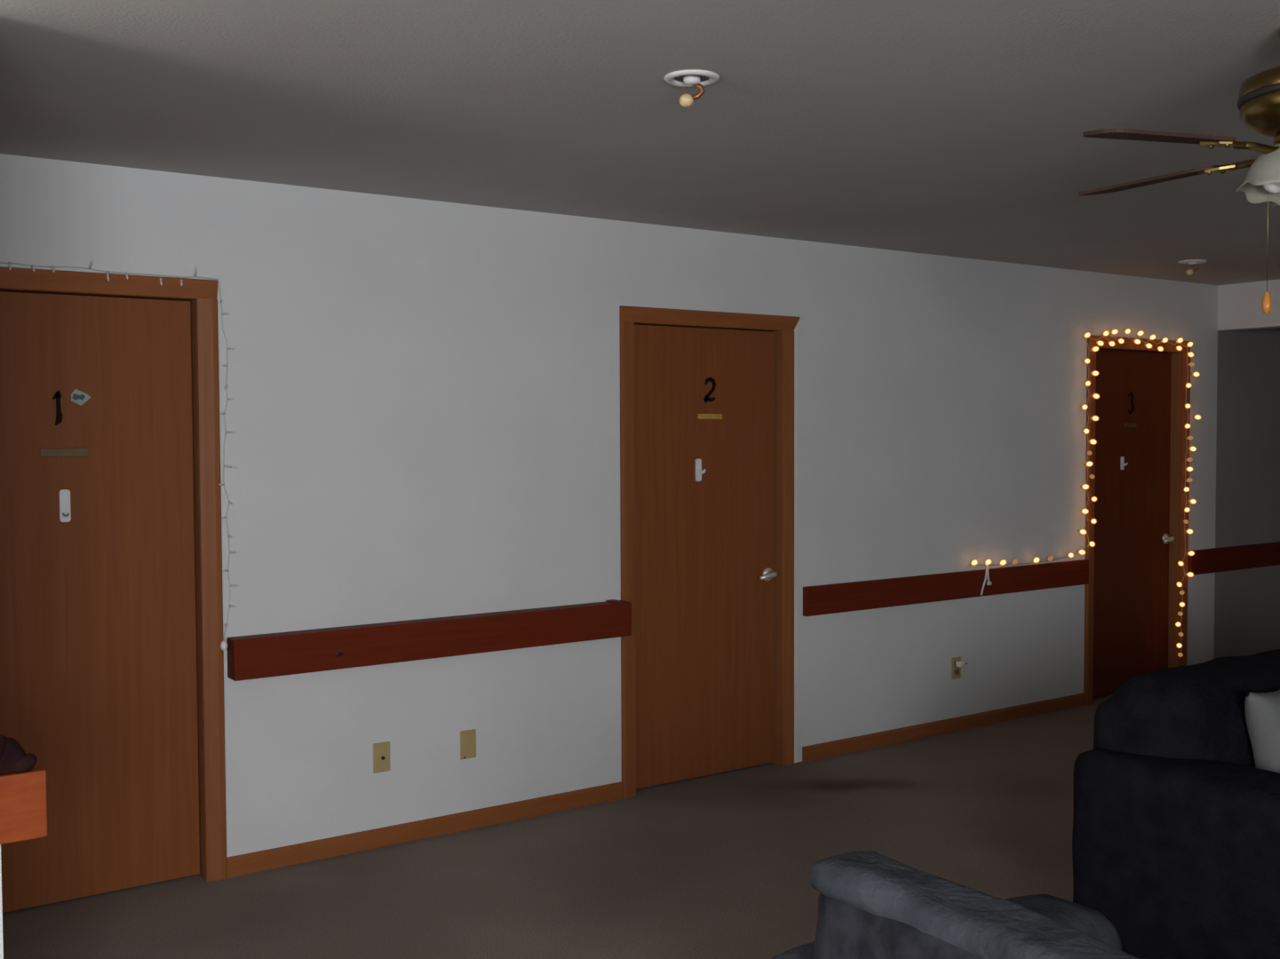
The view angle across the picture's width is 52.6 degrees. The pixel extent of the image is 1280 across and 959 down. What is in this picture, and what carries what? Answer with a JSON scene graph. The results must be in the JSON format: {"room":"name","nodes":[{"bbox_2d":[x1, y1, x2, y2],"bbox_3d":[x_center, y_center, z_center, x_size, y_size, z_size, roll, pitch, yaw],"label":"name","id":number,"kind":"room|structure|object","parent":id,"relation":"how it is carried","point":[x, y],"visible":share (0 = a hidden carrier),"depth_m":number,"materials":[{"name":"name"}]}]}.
{"room":"communal lounge","nodes":[
{"label":"communal lounge","id":0,"kind":"room"},
{"bbox_2d":[0,844,3,958],"bbox_3d":[-3.092,0.296,1.668,4.073,2.469,0.135,-2,3,-35],"label":"wall","id":1,"kind":"structure","parent":0,"point":[1,903],"depth_m":2.81,"materials":[{"name":"paint"}]},
{"bbox_2d":[0,766,47,844],"bbox_3d":[-2.176,0.730,2.215,2.139,0.146,0.044,-2,3,-35],"label":"board","id":2,"kind":"object","parent":1,"relation":"attached to","point":[23,796],"visible":1,"depth_m":2.78,"materials":[{"name":"brown wood"}]},
{"bbox_2d":[0,732,36,775],"bbox_3d":[-1.400,0.583,2.753,0.212,0.100,0.062,-2,3,-35],"label":"cloth bundle","id":3,"kind":"object","parent":2,"relation":"on","point":[13,757],"visible":1,"depth_m":2.77,"materials":[{"name":"black fabric"}]},
{"bbox_2d":[2,692,1118,958],"bbox_3d":[2.098,1.487,3.610,14.740,0.100,7.720,-2,3,-35],"label":"floor","id":4,"kind":"structure","parent":0,"point":[723,865],"depth_m":4.63,"materials":[{"name":"carpet"}]},
{"bbox_2d":[773,854,1142,958],"bbox_3d":[0.903,1.055,1.980,0.929,0.895,1.478,-2,3,-35],"label":"armchair","id":5,"kind":"object","parent":4,"relation":"on","point":[865,907],"visible":1,"depth_m":1.94,"materials":[{"name":"fabric upholstery"}]},
{"bbox_2d":[1072,649,1279,958],"bbox_3d":[2.345,0.983,3.993,2.062,0.876,0.966,-2,3,-35],"label":"sofa","id":6,"kind":"object","parent":4,"relation":"on","point":[1176,831],"visible":0.92,"depth_m":3.58,"materials":[{"name":"black fabric"}]},
{"bbox_2d":[1115,649,1279,768],"bbox_3d":[1.803,0.779,3.963,0.913,0.457,0.346,-2,3,-35],"label":"cushion","id":7,"kind":"object","parent":6,"relation":"on","point":[1194,715],"depth_m":3.69,"materials":[{"name":"black fabric"}]},
{"bbox_2d":[1244,690,1279,773],"bbox_3d":[1.920,0.770,3.745,0.502,0.444,0.175,-2,3,-36],"label":"throw pillow","id":8,"kind":"object","parent":6,"relation":"on","point":[1261,710],"visible":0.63,"depth_m":3.63,"materials":[{"name":"white fabric"}]},
{"bbox_2d":[0,153,1279,857],"bbox_3d":[0.411,0.119,5.959,14.740,2.469,0.140,-2,3,-35],"label":"wall","id":9,"kind":"structure","parent":0,"point":[424,413],"depth_m":5.31,"materials":[{"name":"paint"}]},
{"bbox_2d":[0,291,199,913],"bbox_3d":[-1.904,0.400,4.308,0.842,2.026,0.110,-2,3,-35],"label":"door","id":10,"kind":"structure","parent":9,"relation":"in","point":[99,676],"depth_m":4.37,"materials":[{"name":"laminate"}]},
{"bbox_2d":[52,390,62,425],"bbox_3d":[-1.927,-0.236,4.280,0.031,0.115,0.005,-2,3,-35],"label":"number","id":11,"kind":"object","parent":10,"relation":"attached to","point":[59,415],"depth_m":4.28,"materials":[{"name":"black metal"}]},
{"bbox_2d":[39,448,88,457],"bbox_3d":[-1.910,-0.090,4.298,0.150,0.027,0.003,-2,3,-35],"label":"name plate","id":12,"kind":"object","parent":10,"relation":"attached to","point":[43,452],"visible":1,"depth_m":4.30,"materials":[{"name":"gold metal"}]},
{"bbox_2d":[58,489,71,522],"bbox_3d":[-1.907,0.088,4.294,0.033,0.108,0.024,-2,3,-35],"label":"hook","id":13,"kind":"object","parent":10,"relation":"attached to","point":[65,516],"visible":1,"depth_m":4.30,"materials":[{"name":"white plastic"}]},
{"bbox_2d":[71,389,91,405],"bbox_3d":[-1.867,-0.275,4.322,0.064,0.056,0.002,-2,3,-35],"label":"sticker","id":14,"kind":"object","parent":10,"relation":"attached to","point":[78,397],"visible":1,"depth_m":4.32,"materials":[{"name":"paper"}]},
{"bbox_2d":[71,393,85,400],"bbox_3d":[-1.872,-0.276,4.318,0.042,0.022,0.001,-2,3,-35],"label":"print","id":15,"kind":"object","parent":14,"relation":"attached to","point":[75,396],"depth_m":4.32,"materials":[{"name":"teal"}]},
{"bbox_2d":[0,266,227,882],"bbox_3d":[-1.916,0.370,4.323,0.990,2.109,0.160,-2,3,-35],"label":"door frame","id":16,"kind":"structure","parent":9,"relation":"attached to","point":[202,295],"depth_m":4.52,"materials":[{"name":"brown wood"}]},
{"bbox_2d":[0,259,239,651],"bbox_3d":[-1.805,-0.057,4.283,0.958,1.336,0.042,-2,3,-35],"label":"string lights","id":17,"kind":"object","parent":9,"relation":"attached to","point":[223,645],"visible":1,"depth_m":4.53,"materials":[{"name":"white plastic"}]},
{"bbox_2d":[373,741,390,773],"bbox_3d":[-0.980,1.058,4.920,0.070,0.114,0.018,-2,3,-35],"label":"wall plate","id":18,"kind":"object","parent":9,"relation":"attached to","point":[381,751],"visible":1,"depth_m":4.92,"materials":[{"name":"beige plastic"}]},
{"bbox_2d":[226,781,623,878],"bbox_3d":[-0.771,1.357,5.080,1.702,0.070,0.013,-2,3,-35],"label":"baseboard","id":19,"kind":"structure","parent":9,"relation":"attached to","point":[274,858],"depth_m":5.01,"materials":[{"name":"brown wood"}]},
{"bbox_2d":[226,599,631,681],"bbox_3d":[-0.748,0.607,5.026,1.683,0.149,0.086,-2,3,-35],"label":"board","id":20,"kind":"object","parent":9,"relation":"attached to","point":[298,652],"visible":1,"depth_m":4.92,"materials":[{"name":"brown wood"}]},
{"bbox_2d":[460,729,476,760],"bbox_3d":[-0.682,1.051,5.135,0.070,0.114,0.008,-2,3,-35],"label":"wall plate","id":21,"kind":"object","parent":9,"relation":"attached to","point":[467,738],"visible":1,"depth_m":5.13,"materials":[{"name":"beige plastic"}]},
{"bbox_2d":[634,324,778,789],"bbox_3d":[0.302,0.333,5.833,0.826,2.026,0.110,-2,3,-35],"label":"door","id":22,"kind":"structure","parent":9,"relation":"in","point":[705,574],"depth_m":5.84,"materials":[{"name":"laminate"}]},
{"bbox_2d":[695,459,706,481],"bbox_3d":[0.272,-0.042,5.794,0.040,0.100,0.031,-2,3,-35],"label":"hook","id":23,"kind":"object","parent":22,"relation":"attached to","point":[698,462],"visible":1,"depth_m":5.79,"materials":[{"name":"white plastic"}]},
{"bbox_2d":[703,377,715,403],"bbox_3d":[0.314,-0.403,5.827,0.070,0.117,0.005,-2,3,-35],"label":"number","id":24,"kind":"object","parent":22,"relation":"attached to","point":[707,398],"depth_m":5.83,"materials":[{"name":"black metal"}]},
{"bbox_2d":[698,413,722,419],"bbox_3d":[0.316,-0.284,5.833,0.138,0.023,0.003,-2,3,-35],"label":"name plate","id":25,"kind":"object","parent":22,"relation":"attached to","point":[700,416],"visible":1,"depth_m":5.83,"materials":[{"name":"gold metal"}]},
{"bbox_2d":[619,305,800,798],"bbox_3d":[0.296,0.302,5.871,1.008,2.109,0.160,-2,3,-35],"label":"door frame","id":26,"kind":"structure","parent":9,"relation":"attached to","point":[784,328],"depth_m":6.01,"materials":[{"name":"brown wood"}]},
{"bbox_2d":[802,692,1085,762],"bbox_3d":[1.661,1.283,6.782,2.160,0.070,0.013,-2,3,-35],"label":"baseboard","id":27,"kind":"structure","parent":9,"relation":"attached to","point":[857,743],"depth_m":6.69,"materials":[{"name":"brown wood"}]},
{"bbox_2d":[802,559,1089,616],"bbox_3d":[1.661,0.552,6.748,2.155,0.139,0.028,-2,3,-35],"label":"board","id":28,"kind":"object","parent":9,"relation":"attached to","point":[862,595],"visible":1,"depth_m":6.64,"materials":[{"name":"brown wood"}]},
{"bbox_2d":[951,656,961,679],"bbox_3d":[1.656,0.986,6.771,0.070,0.114,0.010,-2,3,-35],"label":"wall plate","id":29,"kind":"object","parent":9,"relation":"attached to","point":[956,671],"visible":1,"depth_m":6.76,"materials":[{"name":"beige plastic"}]},
{"bbox_2d":[954,668,959,675],"bbox_3d":[1.657,1.007,6.770,0.034,0.028,0.004,-2,3,-35],"label":"socket","id":30,"kind":"object","parent":29,"relation":"attached to","point":[957,671],"depth_m":6.77,"materials":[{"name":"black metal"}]},
{"bbox_2d":[955,660,968,667],"bbox_3d":[1.689,0.964,6.767,0.079,0.028,0.033,-2,3,-35],"label":"plug","id":31,"kind":"object","parent":29,"relation":"attached to","point":[960,663],"visible":1,"depth_m":6.74,"materials":[{"name":"white plastic"}]},
{"bbox_2d":[969,529,1095,596],"bbox_3d":[2.123,0.442,7.024,1.042,0.305,0.053,-2,3,-35],"label":"string lights","id":32,"kind":"object","parent":9,"relation":"attached to","point":[973,562],"depth_m":6.94,"materials":[{"name":"beige"}]},
{"bbox_2d":[1092,349,1174,697],"bbox_3d":[2.912,0.252,7.694,0.844,2.026,0.110,-2,3,-35],"label":"door","id":33,"kind":"structure","parent":9,"relation":"in","point":[1132,506],"depth_m":7.72,"materials":[{"name":"laminate"}]},
{"bbox_2d":[1120,456,1128,469],"bbox_3d":[2.859,-0.096,7.640,0.031,0.078,0.029,-2,3,-35],"label":"hook","id":34,"kind":"object","parent":33,"relation":"attached to","point":[1123,465],"visible":1,"depth_m":7.64,"materials":[{"name":"white plastic"}]},
{"bbox_2d":[1124,423,1136,427],"bbox_3d":[2.913,-0.323,7.686,0.120,0.022,0.003,-2,3,-35],"label":"name plate","id":35,"kind":"object","parent":33,"relation":"attached to","point":[1125,425],"visible":1,"depth_m":7.68,"materials":[{"name":"gold metal"}]},
{"bbox_2d":[1128,392,1134,414],"bbox_3d":[2.914,-0.453,7.681,0.057,0.132,0.005,-2,3,-35],"label":"number","id":36,"kind":"object","parent":33,"relation":"attached to","point":[1131,393],"depth_m":7.68,"materials":[{"name":"black metal"}]},
{"bbox_2d":[1083,334,1190,705],"bbox_3d":[2.906,0.223,7.701,0.992,2.109,0.166,-2,3,-35],"label":"door frame","id":37,"kind":"structure","parent":9,"relation":"attached to","point":[1179,374],"depth_m":7.88,"materials":[{"name":"brown wood"}]},
{"bbox_2d":[1080,328,1200,524],"bbox_3d":[2.907,-0.316,7.547,1.147,1.105,0.053,-2,3,-35],"label":"string lights","id":38,"kind":"object","parent":9,"relation":"attached to","point":[1092,441],"depth_m":7.33,"materials":[{"name":"beige"}]},
{"bbox_2d":[1175,536,1194,657],"bbox_3d":[3.278,0.707,7.842,0.187,0.724,0.053,-2,3,-35],"label":"string lights","id":39,"kind":"object","parent":9,"relation":"attached to","point":[1190,553],"depth_m":7.84,"materials":[{"name":"beige"}]},
{"bbox_2d":[1183,436,1196,534],"bbox_3d":[3.307,0.035,7.839,0.132,0.592,0.053,-2,3,-35],"label":"string lights","id":40,"kind":"object","parent":9,"relation":"attached to","point":[1192,449],"depth_m":7.85,"materials":[{"name":"beige"}]},
{"bbox_2d":[1187,541,1279,575],"bbox_3d":[4.884,0.467,9.004,3.700,0.150,0.030,-2,3,-35],"label":"board","id":41,"kind":"object","parent":9,"relation":"attached to","point":[1260,555],"visible":1,"depth_m":8.21,"materials":[{"name":"brown wood"}]},
{"bbox_2d":[0,0,1279,285],"bbox_3d":[2.087,-1.081,3.512,14.740,0.100,7.720,-2,3,-35],"label":"ceiling","id":42,"kind":"structure","parent":0,"point":[950,128],"depth_m":3.56,"materials":[{"name":"paint"}]},
{"bbox_2d":[664,69,719,107],"bbox_3d":[0.131,-0.976,3.260,0.140,0.074,0.140,-2,3,-35],"label":"sprinkler head","id":43,"kind":"object","parent":42,"relation":"attached to","point":[697,78],"visible":1,"depth_m":3.25},
{"bbox_2d":[1078,27,1279,313],"bbox_3d":[1.483,-0.689,2.917,1.135,0.633,1.159,-2,3,-35],"label":"ceiling fan","id":44,"kind":"object","parent":42,"relation":"hanging from","point":[1259,96],"visible":1,"depth_m":2.83,"materials":[{"name":"gold metal"}]},
{"bbox_2d":[1178,259,1207,275],"bbox_3d":[2.940,-1.125,6.888,0.140,0.074,0.140,-2,3,-35],"label":"sprinkler head","id":45,"kind":"object","parent":42,"relation":"attached to","point":[1194,262],"visible":1,"depth_m":6.88},
{"bbox_2d":[1217,279,1279,331],"bbox_3d":[5.561,-0.977,5.414,0.155,0.279,6.600,-2,3,-35],"label":"header beam","id":46,"kind":"structure","parent":0,"point":[1239,305],"depth_m":7.92,"materials":[{"name":"paint"}]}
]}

